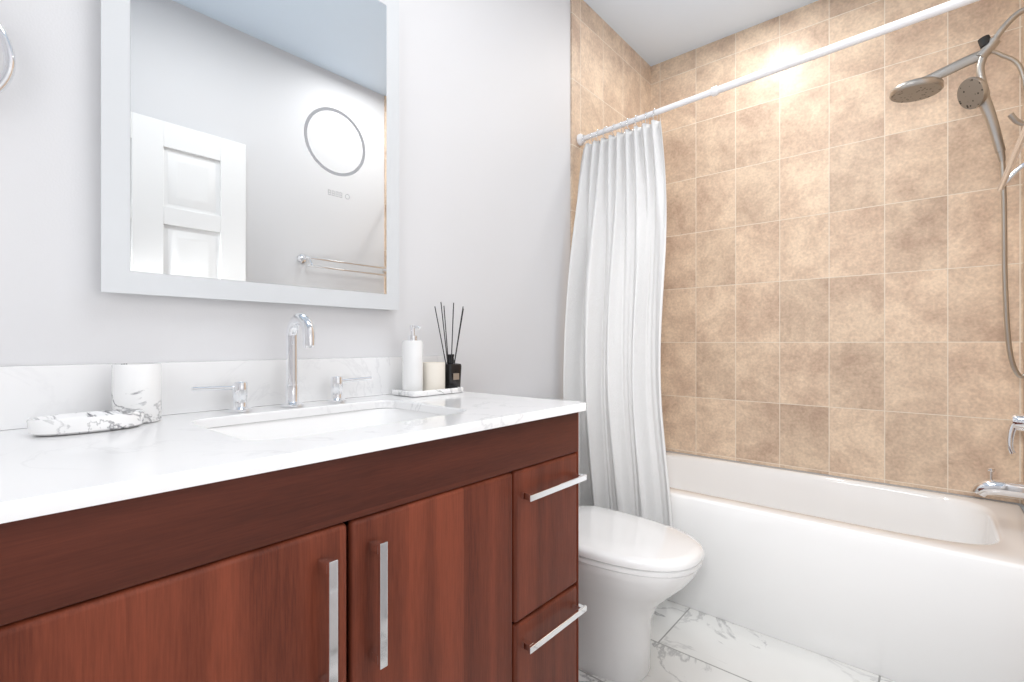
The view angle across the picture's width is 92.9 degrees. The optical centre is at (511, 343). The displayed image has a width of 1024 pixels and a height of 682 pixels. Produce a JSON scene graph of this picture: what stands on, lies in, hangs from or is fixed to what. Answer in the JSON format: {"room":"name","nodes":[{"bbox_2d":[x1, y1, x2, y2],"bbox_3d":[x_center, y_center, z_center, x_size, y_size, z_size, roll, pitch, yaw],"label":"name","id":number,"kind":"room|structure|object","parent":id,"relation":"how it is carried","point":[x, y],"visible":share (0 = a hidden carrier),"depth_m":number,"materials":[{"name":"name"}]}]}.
{"room":"bathroom","nodes":[
{"label":"bathroom","id":0,"kind":"room"},
{"bbox_2d":[0,0,569,398],"bbox_3d":[-0.293,-0.275,1.641,0.120,2.640,3.440,0,0,41],"label":"wall","id":1,"kind":"structure","parent":0,"point":[484,164],"depth_m":1.54,"materials":[{"name":"white paint"}]},
{"bbox_2d":[0,24,15,93],"bbox_3d":[-0.938,-0.498,0.771,0.042,0.236,0.211,0,0,41],"label":"towel ring","id":2,"kind":"object","parent":1,"relation":"attached to","point":[7,73],"visible":0.96,"depth_m":0.83,"materials":[{"name":"silver metal"}]},
{"bbox_2d":[0,356,442,428],"bbox_3d":[-0.712,0.095,1.046,0.020,0.110,1.460,0,0,41],"label":"backsplash","id":3,"kind":"structure","parent":1,"relation":"attached to","point":[26,392],"depth_m":1.02,"materials":[{"name":"white stone"}]},
{"bbox_2d":[101,0,398,309],"bbox_3d":[-0.572,-0.565,1.200,0.030,0.931,0.688,0,0,41],"label":"led mirror","id":4,"kind":"object","parent":1,"relation":"attached to","point":[249,150],"visible":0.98,"depth_m":1.14,"materials":[{"name":"clear glass"}]},
{"bbox_2d":[570,0,650,253],"bbox_3d":[0.532,-0.275,2.497,0.008,2.640,0.810,0,0,41],"label":"tile","id":5,"kind":"structure","parent":1,"relation":"attached to","point":[610,76],"depth_m":2.35,"materials":[{"name":"beige tile"}]},
{"bbox_2d":[584,0,817,65],"bbox_3d":[0.320,-1.655,1.111,1.740,0.120,3.440,0,0,41],"label":"ceiling","id":6,"kind":"structure","parent":0,"point":[652,32],"depth_m":2.39,"materials":[{"name":"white paint"}]},
{"bbox_2d":[579,600,895,681],"bbox_3d":[0.320,1.105,1.111,1.740,0.120,3.440,0,0,41],"label":"floor","id":7,"kind":"structure","parent":0,"point":[688,644],"depth_m":1.62,"materials":[{"name":"stone"}]},
{"bbox_2d":[0,405,586,681],"bbox_3d":[-0.499,0.607,0.863,0.580,0.876,1.455,0,0,41],"label":"bathroom vanity","id":8,"kind":"object","parent":7,"relation":"on","point":[291,517],"depth_m":0.71,"materials":[{"name":"brown wood"}]},
{"bbox_2d":[0,391,585,504],"bbox_3d":[-0.505,0.160,0.867,0.567,0.020,1.460,0,0,41],"label":"countertop","id":9,"kind":"structure","parent":8,"relation":"on","point":[32,468],"depth_m":0.73,"materials":[{"name":"white stone"}]},
{"bbox_2d":[26,409,144,435],"bbox_3d":[-0.729,0.135,0.839,0.086,0.027,0.154,0,0,41],"label":"soap dish","id":10,"kind":"object","parent":9,"relation":"on","point":[76,423],"visible":1,"depth_m":0.81,"materials":[{"name":"white stone"}]},
{"bbox_2d":[112,363,161,422],"bbox_3d":[-0.716,0.094,0.930,0.076,0.110,0.076,0,0,41],"label":"tumbler","id":11,"kind":"object","parent":9,"relation":"on","point":[136,386],"visible":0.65,"depth_m":0.90,"materials":[{"name":"white stone"}]},
{"bbox_2d":[188,313,371,412],"bbox_3d":[-0.498,0.039,1.138,0.123,0.220,0.422,0,0,41],"label":"faucet","id":12,"kind":"object","parent":9,"relation":"on","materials":[{"name":"silver metal"}]},
{"bbox_2d":[204,401,455,440],"bbox_3d":[-0.361,0.239,1.019,0.370,0.162,0.510,0,0,41],"label":"sink","id":13,"kind":"object","parent":9,"relation":"in","point":[257,425],"depth_m":1.15,"materials":[{"name":"white ceramic"}]},
{"bbox_2d":[392,387,462,396],"bbox_3d":[-0.249,0.141,1.455,0.110,0.015,0.195,0,0,41],"label":"marble tray","id":14,"kind":"object","parent":9,"relation":"on","point":[400,392],"visible":0.77,"depth_m":1.40,"materials":[{"name":"white stone"}]},
{"bbox_2d":[402,325,422,390],"bbox_3d":[-0.286,0.044,1.408,0.065,0.194,0.060,0,0,41],"label":"soap dispenser","id":15,"kind":"object","parent":14,"relation":"on","point":[412,363],"visible":0.88,"depth_m":1.39,"materials":[{"name":"white ceramic"}]},
{"bbox_2d":[423,362,444,390],"bbox_3d":[-0.236,0.099,1.462,0.070,0.085,0.070,0,0,41],"label":"candle jar","id":16,"kind":"object","parent":14,"relation":"on","point":[433,375],"visible":0.83,"depth_m":1.43,"materials":[{"name":"white wax"}]},
{"bbox_2d":[434,302,463,388],"bbox_3d":[-0.191,0.007,1.510,0.088,0.268,0.083,0,0,41],"label":"reed diffuser","id":17,"kind":"object","parent":14,"relation":"on","point":[452,374],"visible":0.83,"depth_m":1.50,"materials":[{"name":"black glass"}]},
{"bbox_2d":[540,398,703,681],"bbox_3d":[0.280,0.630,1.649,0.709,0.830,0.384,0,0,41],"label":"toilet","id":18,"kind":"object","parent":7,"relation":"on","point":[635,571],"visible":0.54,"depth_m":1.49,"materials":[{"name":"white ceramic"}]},
{"bbox_2d":[666,452,1023,681],"bbox_3d":[1.121,0.825,2.038,1.478,0.440,0.730,0,0,41],"label":"bathtub","id":19,"kind":"object","parent":7,"relation":"on","point":[897,583],"visible":0.77,"depth_m":1.65,"materials":[{"name":"white ceramic"}]},
{"bbox_2d":[666,451,1023,510],"bbox_3d":[1.405,-0.275,2.367,1.740,2.640,0.120,0,0,41],"label":"wall","id":20,"kind":"structure","parent":0,"point":[1021,505],"depth_m":2.14,"materials":[{"name":"beige tile"}]},
{"bbox_2d":[651,0,1022,503],"bbox_3d":[1.363,-0.496,2.319,1.500,2.198,0.008,0,0,41],"label":"tile","id":21,"kind":"structure","parent":20,"relation":"attached to","point":[832,298],"depth_m":2.19,"materials":[{"name":"beige tile"}]},
{"bbox_3d":[0.933,-0.275,0.582,0.120,2.640,3.440,0,0,41],"label":"wall","id":22,"kind":"structure","parent":0,"visible":0},
{"bbox_2d":[997,126,1023,190],"bbox_3d":[1.174,-0.456,1.054,0.132,0.085,0.600,0,0,41],"label":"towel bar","id":23,"kind":"object","parent":22,"relation":"attached to","point":[1009,174],"visible":1,"depth_m":1.15,"materials":[{"name":"silver metal"}]},
{"bbox_2d":[1023,0,1023,504],"bbox_3d":[1.660,-0.275,1.522,0.008,2.640,0.810,0,0,41],"label":"tile","id":24,"kind":"structure","parent":22,"relation":"attached to","point":[1023,258],"depth_m":1.81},
{"bbox_2d":[577,0,979,145],"bbox_3d":[0.872,-0.960,1.751,1.483,0.102,0.052,0,0,41],"label":"shower curtain rod","id":25,"kind":"object","parent":24,"relation":"attached to","point":[942,8],"visible":0.98,"depth_m":1.64,"materials":[{"name":"white metal"}]},
{"bbox_2d":[563,108,672,526],"bbox_3d":[0.443,-0.009,2.010,0.464,1.908,0.225,0,0,41],"label":"shower curtain","id":26,"kind":"object","parent":25,"relation":"hanging from","point":[612,348],"visible":0.83,"depth_m":2.03,"materials":[{"name":"white fabric"}]},
{"bbox_2d":[889,7,1023,378],"bbox_3d":[1.533,-0.496,1.671,0.378,1.218,0.159,0,0,41],"label":"shower head","id":27,"kind":"object","parent":24,"relation":"attached to","point":[973,93],"visible":1,"depth_m":1.61},
{"bbox_2d":[971,468,1023,498],"bbox_3d":[1.619,0.465,1.601,0.157,0.099,0.068,0,0,41],"label":"tub spout","id":28,"kind":"object","parent":24,"relation":"attached to","point":[985,488],"visible":1,"depth_m":1.60,"materials":[{"name":"silver metal"}]},
{"bbox_2d":[1006,414,1023,453],"bbox_3d":[1.650,0.264,1.574,0.074,0.188,0.170,0,0,41],"label":"tub valve","id":29,"kind":"object","parent":24,"relation":"attached to","point":[1016,422],"visible":1,"depth_m":1.57,"materials":[{"name":"silver metal"}]}
]}

